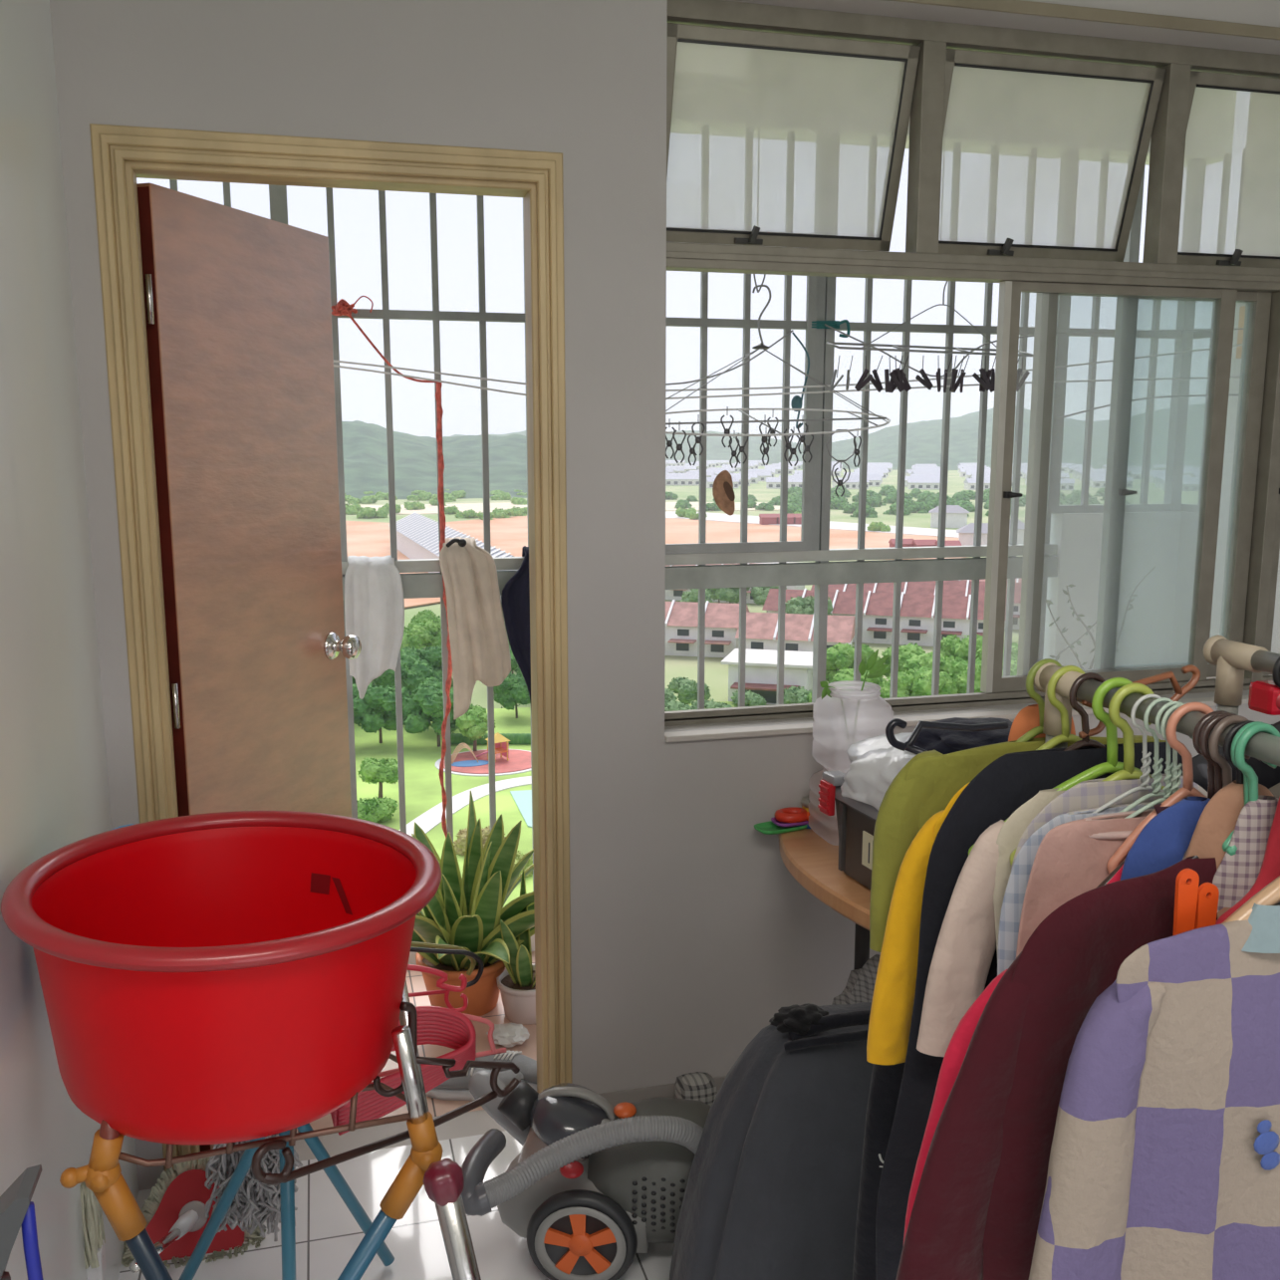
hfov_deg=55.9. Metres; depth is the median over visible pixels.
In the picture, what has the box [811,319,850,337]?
tie
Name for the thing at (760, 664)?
house
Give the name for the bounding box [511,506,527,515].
tree
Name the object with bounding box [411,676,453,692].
tree
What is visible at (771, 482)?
house
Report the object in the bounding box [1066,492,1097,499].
tree
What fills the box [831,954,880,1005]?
bag
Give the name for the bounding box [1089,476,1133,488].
house
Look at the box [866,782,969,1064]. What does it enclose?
shirt
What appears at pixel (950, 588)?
row houses
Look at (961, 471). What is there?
house
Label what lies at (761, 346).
hanger
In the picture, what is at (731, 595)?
tree
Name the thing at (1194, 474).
house
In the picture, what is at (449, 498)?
tree
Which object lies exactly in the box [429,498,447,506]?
tree
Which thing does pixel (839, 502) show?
tree
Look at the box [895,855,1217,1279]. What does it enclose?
jacket
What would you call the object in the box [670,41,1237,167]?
beam
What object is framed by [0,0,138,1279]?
wall
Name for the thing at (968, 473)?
house
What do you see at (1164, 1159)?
fleece
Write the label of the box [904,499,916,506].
tree
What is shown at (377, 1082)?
hook
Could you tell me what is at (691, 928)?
wall
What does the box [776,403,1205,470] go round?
wooded ridge
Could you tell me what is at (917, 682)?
street tree
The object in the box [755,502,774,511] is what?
tree
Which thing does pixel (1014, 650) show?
street tree
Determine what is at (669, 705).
tree
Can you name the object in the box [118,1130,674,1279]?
floor
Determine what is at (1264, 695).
clip
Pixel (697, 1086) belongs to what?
bundle
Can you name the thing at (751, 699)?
tree
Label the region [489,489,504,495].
tree
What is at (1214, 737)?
hanger
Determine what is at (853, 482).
house
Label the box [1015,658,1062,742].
hanger
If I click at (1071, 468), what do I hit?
house
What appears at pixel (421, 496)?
tree
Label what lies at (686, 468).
house
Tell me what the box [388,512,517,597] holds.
long hall
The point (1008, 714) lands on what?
window sill
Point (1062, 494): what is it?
tree
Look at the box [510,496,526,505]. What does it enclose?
tree
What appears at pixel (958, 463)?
house
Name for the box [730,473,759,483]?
house
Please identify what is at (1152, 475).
house
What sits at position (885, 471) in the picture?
house
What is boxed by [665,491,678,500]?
tree
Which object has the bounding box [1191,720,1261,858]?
hanger
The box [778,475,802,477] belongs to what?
house
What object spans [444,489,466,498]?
tree
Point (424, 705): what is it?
tree
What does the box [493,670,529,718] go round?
tree
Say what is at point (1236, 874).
cloth
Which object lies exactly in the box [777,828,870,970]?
desk
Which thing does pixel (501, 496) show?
tree
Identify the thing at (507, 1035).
crumpled bag
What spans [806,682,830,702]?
street tree
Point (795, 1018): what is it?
bundle
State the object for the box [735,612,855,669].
house
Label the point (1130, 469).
house
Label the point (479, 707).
tree
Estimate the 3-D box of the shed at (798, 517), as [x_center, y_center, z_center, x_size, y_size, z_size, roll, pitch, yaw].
[76.171,-56.902,566.723,9.152,5.000,8.058,-3,10,-15]
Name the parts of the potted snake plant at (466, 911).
pot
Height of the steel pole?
0.641 m
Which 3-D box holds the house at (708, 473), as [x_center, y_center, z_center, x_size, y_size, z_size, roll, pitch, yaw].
[59.230,-160.059,1177.448,28.012,9.000,12.651,2,10,13]
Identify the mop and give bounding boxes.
[79,1182,106,1279]
[121,1157,265,1273]
[204,1132,302,1241]
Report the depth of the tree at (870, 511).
622.68 m
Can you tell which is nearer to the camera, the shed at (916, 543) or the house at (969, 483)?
the shed at (916, 543)
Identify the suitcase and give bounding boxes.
[669,1002,873,1279]
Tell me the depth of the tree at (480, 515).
601.03 m
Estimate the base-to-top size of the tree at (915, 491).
10.882 m
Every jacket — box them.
[869,735,1166,952]
[875,742,1182,1279]
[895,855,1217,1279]
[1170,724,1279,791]
[1268,782,1279,798]
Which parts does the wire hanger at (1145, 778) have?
arm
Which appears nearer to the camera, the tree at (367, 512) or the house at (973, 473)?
the tree at (367, 512)
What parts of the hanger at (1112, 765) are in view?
arm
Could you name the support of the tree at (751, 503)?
on the sand
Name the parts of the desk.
leg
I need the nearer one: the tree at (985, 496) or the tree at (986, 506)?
the tree at (986, 506)
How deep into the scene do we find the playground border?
143.98 m
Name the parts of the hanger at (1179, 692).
arm, arm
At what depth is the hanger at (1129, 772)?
1.27 m
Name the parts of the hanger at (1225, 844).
arm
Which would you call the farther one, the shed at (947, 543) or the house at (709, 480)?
the house at (709, 480)
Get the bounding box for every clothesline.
[333,344,1242,391]
[333,365,1240,399]
[665,329,793,385]
[824,323,1244,377]
[1056,393,1238,419]
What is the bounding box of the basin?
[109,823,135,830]
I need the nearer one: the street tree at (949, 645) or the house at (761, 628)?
the street tree at (949, 645)
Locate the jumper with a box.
[903,864,1123,1242]
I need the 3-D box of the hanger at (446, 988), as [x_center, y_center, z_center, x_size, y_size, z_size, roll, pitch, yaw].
[-0.429,0.672,2.335,0.190,0.126,0.012,-3,10,-15]
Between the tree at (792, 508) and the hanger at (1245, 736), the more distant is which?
the tree at (792, 508)
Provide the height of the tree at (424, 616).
7.596 m
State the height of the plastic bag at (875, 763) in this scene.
0.130 m
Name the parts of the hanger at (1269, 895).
plastic strip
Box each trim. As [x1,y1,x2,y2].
[293,1109,505,1161]
[888,0,1279,39]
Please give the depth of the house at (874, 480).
1036.20 m
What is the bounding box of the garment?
[501,545,531,714]
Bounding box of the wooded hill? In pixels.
[341,420,526,499]
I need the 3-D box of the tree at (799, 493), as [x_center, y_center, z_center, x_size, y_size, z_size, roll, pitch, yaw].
[105.879,-95.128,810.159,14.006,10.664,16.280,0,9,1]
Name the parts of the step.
leg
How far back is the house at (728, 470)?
1286.90 m
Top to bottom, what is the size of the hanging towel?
0.521 m
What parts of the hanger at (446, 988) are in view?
arm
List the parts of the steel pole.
knob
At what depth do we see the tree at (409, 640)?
203.44 m
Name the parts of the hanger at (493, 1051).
arm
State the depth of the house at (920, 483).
974.61 m
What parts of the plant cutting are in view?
stem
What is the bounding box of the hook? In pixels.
[373,1075,403,1096]
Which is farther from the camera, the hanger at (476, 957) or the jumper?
the hanger at (476, 957)
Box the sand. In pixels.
[360,502,779,514]
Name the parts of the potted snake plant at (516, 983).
pot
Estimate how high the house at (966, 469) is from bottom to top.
9.000 m
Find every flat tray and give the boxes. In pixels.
[754,820,807,834]
[770,816,808,826]
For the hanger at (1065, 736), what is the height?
0.192 m
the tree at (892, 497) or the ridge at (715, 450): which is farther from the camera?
the ridge at (715, 450)
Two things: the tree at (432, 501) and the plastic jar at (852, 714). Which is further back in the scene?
the tree at (432, 501)
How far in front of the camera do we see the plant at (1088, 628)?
3.50 m
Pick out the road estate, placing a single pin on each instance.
(786, 562)
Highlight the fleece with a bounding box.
[1028,902,1279,1279]
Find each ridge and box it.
[442,430,802,464]
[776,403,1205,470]
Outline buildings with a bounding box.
[345,466,1198,708]
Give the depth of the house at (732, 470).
1343.90 m
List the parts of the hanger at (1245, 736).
arm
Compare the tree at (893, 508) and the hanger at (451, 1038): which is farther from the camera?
the tree at (893, 508)
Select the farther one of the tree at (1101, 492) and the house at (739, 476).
the house at (739, 476)
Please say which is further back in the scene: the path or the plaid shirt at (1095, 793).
the path
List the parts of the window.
sash handle, glass pane, awning sash, sash handle, awning sash, glass pane, sliding sash, sliding sash, sliding sash, awning sash, sash handle, glass pane, sliding sash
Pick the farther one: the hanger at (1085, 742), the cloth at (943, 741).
the cloth at (943, 741)
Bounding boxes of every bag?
[486,1022,529,1047]
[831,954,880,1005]
[840,732,916,810]
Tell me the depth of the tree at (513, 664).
191.72 m
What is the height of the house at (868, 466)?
9.000 m
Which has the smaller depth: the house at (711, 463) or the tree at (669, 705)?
the tree at (669, 705)
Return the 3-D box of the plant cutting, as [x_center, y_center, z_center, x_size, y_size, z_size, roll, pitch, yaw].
[0.455,0.140,2.576,0.157,0.241,0.023,-3,10,-15]
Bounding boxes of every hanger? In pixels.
[251,1001,519,1185]
[330,1039,476,1135]
[331,1035,476,1124]
[332,1027,476,1123]
[332,1031,476,1125]
[333,1024,476,1119]
[337,1020,476,1115]
[338,1016,476,1111]
[340,1012,476,1107]
[357,1006,476,1095]
[377,1013,506,1077]
[407,964,468,1012]
[410,941,475,975]
[410,947,484,987]
[665,48,890,497]
[825,118,1032,392]
[885,718,1008,754]
[968,677,1150,854]
[1009,682,1164,865]
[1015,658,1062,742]
[1035,665,1084,750]
[1062,672,1106,751]
[1078,664,1200,738]
[1091,694,1165,813]
[1096,710,1227,887]
[1106,702,1213,873]
[1118,697,1172,812]
[1124,701,1182,818]
[1160,703,1192,794]
[1182,715,1250,859]
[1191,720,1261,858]
[1194,875,1279,929]
[1198,712,1237,793]
[1222,721,1267,851]
[1225,723,1279,855]
[1272,656,1279,726]
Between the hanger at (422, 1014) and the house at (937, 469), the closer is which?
the hanger at (422, 1014)
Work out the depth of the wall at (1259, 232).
3.63 m
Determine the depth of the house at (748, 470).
1224.08 m
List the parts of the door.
knob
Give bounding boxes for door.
[89,123,571,1171]
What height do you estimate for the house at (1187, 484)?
9.000 m
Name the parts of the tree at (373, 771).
crown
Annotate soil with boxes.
[345,514,968,573]
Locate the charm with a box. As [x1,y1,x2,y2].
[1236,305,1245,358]
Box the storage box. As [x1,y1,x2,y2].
[817,769,878,889]
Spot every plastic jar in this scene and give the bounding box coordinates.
[808,767,846,845]
[811,680,893,772]
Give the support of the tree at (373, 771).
on the lawn
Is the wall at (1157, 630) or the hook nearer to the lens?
the hook
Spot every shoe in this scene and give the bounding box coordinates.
[425,1067,523,1101]
[475,1049,536,1090]
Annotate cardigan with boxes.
[1153,803,1168,813]
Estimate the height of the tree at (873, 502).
11.875 m
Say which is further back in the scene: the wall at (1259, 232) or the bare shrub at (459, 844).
the bare shrub at (459, 844)
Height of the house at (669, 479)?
9.000 m
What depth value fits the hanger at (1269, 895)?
1.08 m
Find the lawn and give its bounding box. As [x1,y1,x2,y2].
[353,701,736,909]
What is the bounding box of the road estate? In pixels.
[755,561,809,563]
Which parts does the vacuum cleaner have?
hose handle, lid, carry handle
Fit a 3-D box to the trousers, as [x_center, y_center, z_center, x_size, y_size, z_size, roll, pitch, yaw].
[0.409,0.852,1.687,0.260,0.794,0.081,-3,10,-15]
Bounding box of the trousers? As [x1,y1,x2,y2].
[852,1061,905,1279]
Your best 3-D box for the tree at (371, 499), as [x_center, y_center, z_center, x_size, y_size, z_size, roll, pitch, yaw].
[-174.862,-86.757,759.114,18.978,9.704,16.862,-4,10,-21]
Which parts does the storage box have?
lid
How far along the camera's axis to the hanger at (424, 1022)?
2.24 m
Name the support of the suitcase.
on the floor at (328, 1234)
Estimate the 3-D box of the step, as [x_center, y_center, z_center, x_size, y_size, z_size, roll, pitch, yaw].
[-0.572,0.908,1.124,0.087,0.871,0.050,-3,10,-15]
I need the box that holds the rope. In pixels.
[331,295,452,838]
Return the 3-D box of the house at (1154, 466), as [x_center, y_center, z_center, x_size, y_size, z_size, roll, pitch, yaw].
[659.195,-215.863,1513.436,29.029,9.000,13.110,2,10,10]
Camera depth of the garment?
3.43 m
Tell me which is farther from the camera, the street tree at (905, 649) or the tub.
the street tree at (905, 649)
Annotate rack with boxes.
[1033,634,1279,936]
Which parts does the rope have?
diagonal cord, hanging cord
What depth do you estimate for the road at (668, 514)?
556.81 m
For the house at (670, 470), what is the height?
9.000 m
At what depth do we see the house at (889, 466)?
1478.51 m
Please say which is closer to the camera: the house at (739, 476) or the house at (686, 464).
the house at (739, 476)
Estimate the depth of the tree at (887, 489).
859.88 m
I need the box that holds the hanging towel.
[439,536,511,719]
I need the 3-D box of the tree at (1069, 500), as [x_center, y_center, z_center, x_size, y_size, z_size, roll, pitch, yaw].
[262.135,-82.638,734.834,17.652,11.080,15.186,-9,13,-43]
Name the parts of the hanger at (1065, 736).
arm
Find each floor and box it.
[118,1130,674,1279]
[296,951,536,1133]
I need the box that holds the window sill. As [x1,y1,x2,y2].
[664,695,1249,742]
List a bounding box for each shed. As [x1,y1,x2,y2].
[759,513,776,524]
[776,513,794,523]
[793,513,801,523]
[888,538,913,547]
[912,539,936,546]
[935,540,962,545]
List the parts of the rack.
post, rail, plastic strip, post, rail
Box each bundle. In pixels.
[674,1071,717,1106]
[768,1003,828,1034]
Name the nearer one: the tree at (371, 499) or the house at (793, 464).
the tree at (371, 499)
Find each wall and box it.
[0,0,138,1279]
[49,0,1279,1190]
[1042,511,1199,669]
[1206,91,1279,679]
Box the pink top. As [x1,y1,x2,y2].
[1016,808,1154,957]
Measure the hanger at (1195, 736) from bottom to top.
0.192 m
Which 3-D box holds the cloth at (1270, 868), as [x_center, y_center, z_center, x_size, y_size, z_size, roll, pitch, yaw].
[0.602,0.234,1.111,0.200,0.216,0.038,-3,10,-17]
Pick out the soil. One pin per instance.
(369, 539)
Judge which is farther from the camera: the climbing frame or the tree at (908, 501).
the tree at (908, 501)
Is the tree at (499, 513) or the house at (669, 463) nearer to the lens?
the tree at (499, 513)
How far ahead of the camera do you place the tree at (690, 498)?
782.93 m
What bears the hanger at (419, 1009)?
on the hanger at (422, 1014)
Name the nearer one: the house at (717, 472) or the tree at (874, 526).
the tree at (874, 526)
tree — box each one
[344,493,353,501]
[345,503,361,514]
[346,495,378,504]
[352,682,411,743]
[356,507,388,517]
[357,757,398,798]
[371,651,434,695]
[375,491,397,500]
[377,503,401,513]
[400,626,424,650]
[400,645,442,679]
[402,679,472,747]
[403,501,425,510]
[406,492,432,501]
[406,609,436,627]
[406,615,441,648]
[410,490,427,495]
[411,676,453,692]
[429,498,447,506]
[431,494,456,502]
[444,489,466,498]
[444,505,459,513]
[454,509,478,517]
[455,704,486,729]
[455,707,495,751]
[476,511,495,519]
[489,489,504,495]
[490,492,511,500]
[492,508,514,517]
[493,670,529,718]
[509,643,516,674]
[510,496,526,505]
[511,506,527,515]
[512,659,519,673]
[664,688,677,700]
[664,698,694,711]
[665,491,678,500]
[667,676,711,704]
[674,499,690,509]
[675,507,696,517]
[679,588,713,602]
[686,495,698,502]
[689,512,707,519]
[690,698,732,709]
[706,503,721,511]
[706,588,720,602]
[714,586,751,603]
[731,689,767,707]
[748,494,757,501]
[748,499,757,508]
[750,586,786,605]
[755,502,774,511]
[768,498,779,506]
[783,685,810,704]
[784,595,833,615]
[786,504,800,513]
[787,486,801,494]
[787,493,801,501]
[787,497,801,506]
[791,491,801,499]
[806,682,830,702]
[825,642,880,682]
[829,496,848,510]
[830,488,841,497]
[831,667,887,685]
[833,487,850,498]
[842,502,874,513]
[849,505,877,517]
[851,490,881,502]
[866,496,881,507]
[867,521,890,531]
[872,497,886,506]
[878,485,897,496]
[879,666,957,698]
[881,642,925,677]
[882,492,896,504]
[882,501,910,514]
[901,651,968,693]
[904,492,913,500]
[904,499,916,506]
[908,488,921,497]
[908,502,935,512]
[916,491,936,502]
[927,499,939,507]
[928,495,956,505]
[932,634,983,661]
[952,493,972,503]
[953,490,975,500]
[954,500,975,511]
[955,656,1017,693]
[975,642,1018,661]
[983,493,989,502]
[983,500,989,509]
[1019,494,1025,505]
[1058,499,1066,505]
[1059,491,1065,499]
[1062,495,1079,505]
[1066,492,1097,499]
[1076,498,1096,505]
[1089,499,1102,504]
[1093,488,1104,497]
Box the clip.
[1248,679,1279,715]
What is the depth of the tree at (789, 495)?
746.71 m
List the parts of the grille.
post, rail, rail, escape hatch frame, rail, post, post, parapet rail, post, post, rail, rail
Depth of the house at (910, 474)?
1088.99 m
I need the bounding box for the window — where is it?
[664,0,1279,726]
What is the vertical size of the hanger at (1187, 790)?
0.174 m
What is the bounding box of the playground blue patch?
[451,760,488,767]
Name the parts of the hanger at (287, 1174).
stem, arm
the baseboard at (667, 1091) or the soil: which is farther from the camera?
the soil
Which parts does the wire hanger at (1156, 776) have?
arm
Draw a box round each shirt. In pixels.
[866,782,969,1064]
[916,787,1064,1056]
[997,801,1162,975]
[1011,773,1207,870]
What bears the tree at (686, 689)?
on the lawn
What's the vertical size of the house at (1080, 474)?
9.000 m
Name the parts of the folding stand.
arm, leg, leg, leg, leg, arm, rail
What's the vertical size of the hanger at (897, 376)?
1.076 m
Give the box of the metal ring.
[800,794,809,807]
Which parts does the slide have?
panel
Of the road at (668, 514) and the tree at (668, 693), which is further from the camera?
the road at (668, 514)
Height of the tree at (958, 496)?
11.773 m
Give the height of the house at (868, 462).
9.000 m
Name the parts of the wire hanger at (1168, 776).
arm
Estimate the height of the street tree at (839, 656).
8.637 m
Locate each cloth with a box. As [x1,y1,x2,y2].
[344,555,404,699]
[913,717,1013,754]
[1008,704,1075,741]
[1120,795,1210,880]
[1184,779,1274,918]
[1212,794,1279,912]
[1215,796,1279,924]
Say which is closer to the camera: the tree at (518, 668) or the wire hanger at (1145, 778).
the wire hanger at (1145, 778)
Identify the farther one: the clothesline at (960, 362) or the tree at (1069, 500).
the tree at (1069, 500)
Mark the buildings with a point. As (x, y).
(715, 673)
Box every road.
[403,597,440,607]
[665,511,958,537]
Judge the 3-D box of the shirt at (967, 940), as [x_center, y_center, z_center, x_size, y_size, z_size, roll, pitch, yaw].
[0.512,0.329,1.341,0.432,0.348,0.048,-3,10,-15]
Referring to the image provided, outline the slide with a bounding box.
[474,732,510,761]
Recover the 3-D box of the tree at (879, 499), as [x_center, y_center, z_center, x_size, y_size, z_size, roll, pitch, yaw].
[144.428,-83.103,738.198,12.551,9.199,14.588,1,9,7]
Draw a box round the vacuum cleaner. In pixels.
[461,1068,710,1279]
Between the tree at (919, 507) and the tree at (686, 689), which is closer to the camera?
the tree at (686, 689)
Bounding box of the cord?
[790,331,809,428]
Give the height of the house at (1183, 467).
9.000 m
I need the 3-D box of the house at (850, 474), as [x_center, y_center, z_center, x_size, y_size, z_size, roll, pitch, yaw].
[204.925,-147.003,1098.839,29.061,9.000,13.124,-2,10,-9]
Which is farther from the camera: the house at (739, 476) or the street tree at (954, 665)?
the house at (739, 476)
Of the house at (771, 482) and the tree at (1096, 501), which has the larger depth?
the house at (771, 482)
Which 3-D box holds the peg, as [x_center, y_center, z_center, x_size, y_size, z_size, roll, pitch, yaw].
[-0.508,-0.268,3.329,0.057,0.027,0.024,-2,10,-11]
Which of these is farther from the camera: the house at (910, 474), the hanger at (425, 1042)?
the house at (910, 474)
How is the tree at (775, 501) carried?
on the sand
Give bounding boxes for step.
[0,1164,42,1279]
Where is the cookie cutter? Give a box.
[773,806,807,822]
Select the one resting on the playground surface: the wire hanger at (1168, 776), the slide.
the slide
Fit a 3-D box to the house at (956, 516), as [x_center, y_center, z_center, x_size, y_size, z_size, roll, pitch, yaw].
[141.759,-56.919,553.393,22.508,10.000,20.916,-3,10,-15]
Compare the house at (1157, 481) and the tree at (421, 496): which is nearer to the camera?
the tree at (421, 496)
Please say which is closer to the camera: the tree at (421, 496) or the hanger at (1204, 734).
the hanger at (1204, 734)
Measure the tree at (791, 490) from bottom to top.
12.728 m
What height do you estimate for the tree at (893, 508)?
13.111 m
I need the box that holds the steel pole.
[422,1158,481,1279]
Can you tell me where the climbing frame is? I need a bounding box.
[451,743,478,764]
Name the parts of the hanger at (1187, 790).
arm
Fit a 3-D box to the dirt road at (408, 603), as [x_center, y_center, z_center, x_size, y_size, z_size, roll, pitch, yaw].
[-56.837,-10.309,300.529,41.080,0.300,62.328,-3,10,-15]
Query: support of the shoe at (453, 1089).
on the floor at (414, 979)
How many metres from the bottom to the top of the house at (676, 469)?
9.000 m
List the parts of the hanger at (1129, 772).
arm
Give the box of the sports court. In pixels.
[510,789,531,827]
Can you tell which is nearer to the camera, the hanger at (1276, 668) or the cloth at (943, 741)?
the hanger at (1276, 668)
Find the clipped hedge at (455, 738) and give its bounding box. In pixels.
[450,733,530,744]
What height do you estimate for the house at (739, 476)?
9.000 m
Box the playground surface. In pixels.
[443,749,530,773]
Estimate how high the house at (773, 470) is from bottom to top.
9.000 m
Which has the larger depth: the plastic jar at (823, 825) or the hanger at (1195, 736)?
the plastic jar at (823, 825)
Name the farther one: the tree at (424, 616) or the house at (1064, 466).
the house at (1064, 466)
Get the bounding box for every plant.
[410,790,534,1016]
[496,867,535,1024]
[1045,566,1155,669]
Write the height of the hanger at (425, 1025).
0.172 m
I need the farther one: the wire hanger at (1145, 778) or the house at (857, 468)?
the house at (857, 468)
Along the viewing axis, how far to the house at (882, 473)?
1152.02 m
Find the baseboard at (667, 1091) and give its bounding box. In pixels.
[598,1075,726,1107]
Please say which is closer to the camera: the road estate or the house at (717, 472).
the road estate
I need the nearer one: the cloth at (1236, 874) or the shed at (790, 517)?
the cloth at (1236, 874)
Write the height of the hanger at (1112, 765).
0.202 m
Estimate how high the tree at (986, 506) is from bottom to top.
9.561 m
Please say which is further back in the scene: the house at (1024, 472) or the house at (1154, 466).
the house at (1154, 466)
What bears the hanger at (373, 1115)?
on the hanger at (425, 1042)
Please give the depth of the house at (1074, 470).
1288.32 m
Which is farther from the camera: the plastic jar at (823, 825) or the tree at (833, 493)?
the tree at (833, 493)
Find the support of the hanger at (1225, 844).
hanging from the rack
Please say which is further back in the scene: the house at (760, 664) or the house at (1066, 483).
the house at (1066, 483)
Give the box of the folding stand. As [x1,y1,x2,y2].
[59,980,443,1279]
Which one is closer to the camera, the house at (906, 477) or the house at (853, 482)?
the house at (853, 482)
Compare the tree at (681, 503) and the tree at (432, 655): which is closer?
the tree at (432, 655)
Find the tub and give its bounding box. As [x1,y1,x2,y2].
[0,810,441,1145]
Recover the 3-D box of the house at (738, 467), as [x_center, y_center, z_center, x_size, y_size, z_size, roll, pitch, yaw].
[119.711,-214.912,1507.714,33.754,9.000,15.244,1,10,9]
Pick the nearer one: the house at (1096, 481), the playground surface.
the playground surface
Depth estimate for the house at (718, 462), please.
1832.41 m
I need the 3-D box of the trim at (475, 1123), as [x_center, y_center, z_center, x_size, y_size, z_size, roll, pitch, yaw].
[-0.584,1.159,2.671,0.767,0.119,0.105,-3,10,-15]
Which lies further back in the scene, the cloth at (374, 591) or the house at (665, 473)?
the house at (665, 473)
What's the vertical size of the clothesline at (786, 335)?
0.167 m
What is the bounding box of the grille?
[169,124,1246,891]
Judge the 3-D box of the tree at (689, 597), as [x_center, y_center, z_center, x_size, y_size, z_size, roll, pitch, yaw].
[12.726,-7.974,263.521,8.522,8.236,8.375,6,11,31]
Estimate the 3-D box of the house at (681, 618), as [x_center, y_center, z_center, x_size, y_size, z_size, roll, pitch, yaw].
[6.510,-2.821,229.045,31.494,9.550,27.152,-3,10,-15]
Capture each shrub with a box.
[356,795,397,822]
[453,825,506,856]
[513,850,532,877]
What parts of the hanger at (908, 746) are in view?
arm, arm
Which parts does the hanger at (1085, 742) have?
arm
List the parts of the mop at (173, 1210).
handle, plate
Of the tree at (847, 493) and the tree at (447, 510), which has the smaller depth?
the tree at (447, 510)
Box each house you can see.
[665,460,685,466]
[665,461,676,466]
[665,467,684,473]
[665,468,674,473]
[665,473,699,475]
[665,475,699,485]
[666,466,696,473]
[684,463,709,470]
[686,471,716,477]
[689,470,723,475]
[696,461,716,467]
[706,460,729,466]
[706,469,730,473]
[706,477,739,488]
[709,467,735,473]
[711,475,751,486]
[720,648,812,704]
[722,464,749,472]
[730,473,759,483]
[731,463,754,469]
[735,462,759,469]
[735,612,855,669]
[739,472,771,481]
[748,460,767,466]
[748,469,775,477]
[748,470,771,477]
[765,466,793,474]
[766,477,802,488]
[771,463,797,470]
[778,462,801,469]
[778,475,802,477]
[830,468,841,476]
[831,477,869,489]
[843,472,883,482]
[845,475,881,486]
[849,474,882,484]
[853,469,887,478]
[856,468,888,476]
[867,462,890,464]
[867,463,892,471]
[867,465,891,472]
[867,466,887,468]
[904,476,940,487]
[905,469,936,476]
[907,478,948,489]
[910,466,940,469]
[910,471,940,474]
[910,474,940,476]
[914,468,940,471]
[928,505,969,527]
[956,522,988,545]
[957,463,977,466]
[958,465,986,473]
[959,468,991,477]
[963,478,990,490]
[964,469,990,478]
[965,471,990,478]
[971,472,990,476]
[1008,519,1024,544]
[1012,468,1026,477]
[1022,470,1026,479]
[1059,478,1074,490]
[1060,464,1082,471]
[1060,473,1069,478]
[1066,465,1092,473]
[1071,469,1106,477]
[1074,470,1103,479]
[1078,471,1105,481]
[1089,473,1105,475]
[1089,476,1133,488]
[1126,467,1141,475]
[1130,470,1165,479]
[1148,473,1165,483]
[1151,464,1166,470]
[1154,475,1191,485]
[1155,477,1199,488]
[1160,479,1199,491]
[1183,467,1200,469]
[1183,469,1200,475]
[1190,472,1200,477]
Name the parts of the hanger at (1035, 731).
arm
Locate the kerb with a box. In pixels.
[407,934,534,964]
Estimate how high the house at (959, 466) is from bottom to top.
9.000 m
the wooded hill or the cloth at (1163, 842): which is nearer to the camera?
the cloth at (1163, 842)
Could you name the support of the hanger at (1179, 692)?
hanging from the rack
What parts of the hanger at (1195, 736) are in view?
arm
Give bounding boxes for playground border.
[435,749,530,775]
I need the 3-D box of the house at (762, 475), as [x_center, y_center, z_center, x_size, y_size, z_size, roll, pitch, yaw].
[111.477,-158.821,1169.990,30.419,9.000,13.738,-1,9,-6]
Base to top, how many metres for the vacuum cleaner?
0.375 m
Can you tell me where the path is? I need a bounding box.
[398,775,531,836]
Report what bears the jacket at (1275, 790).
hanging from the hanger
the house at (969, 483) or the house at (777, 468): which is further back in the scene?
the house at (777, 468)

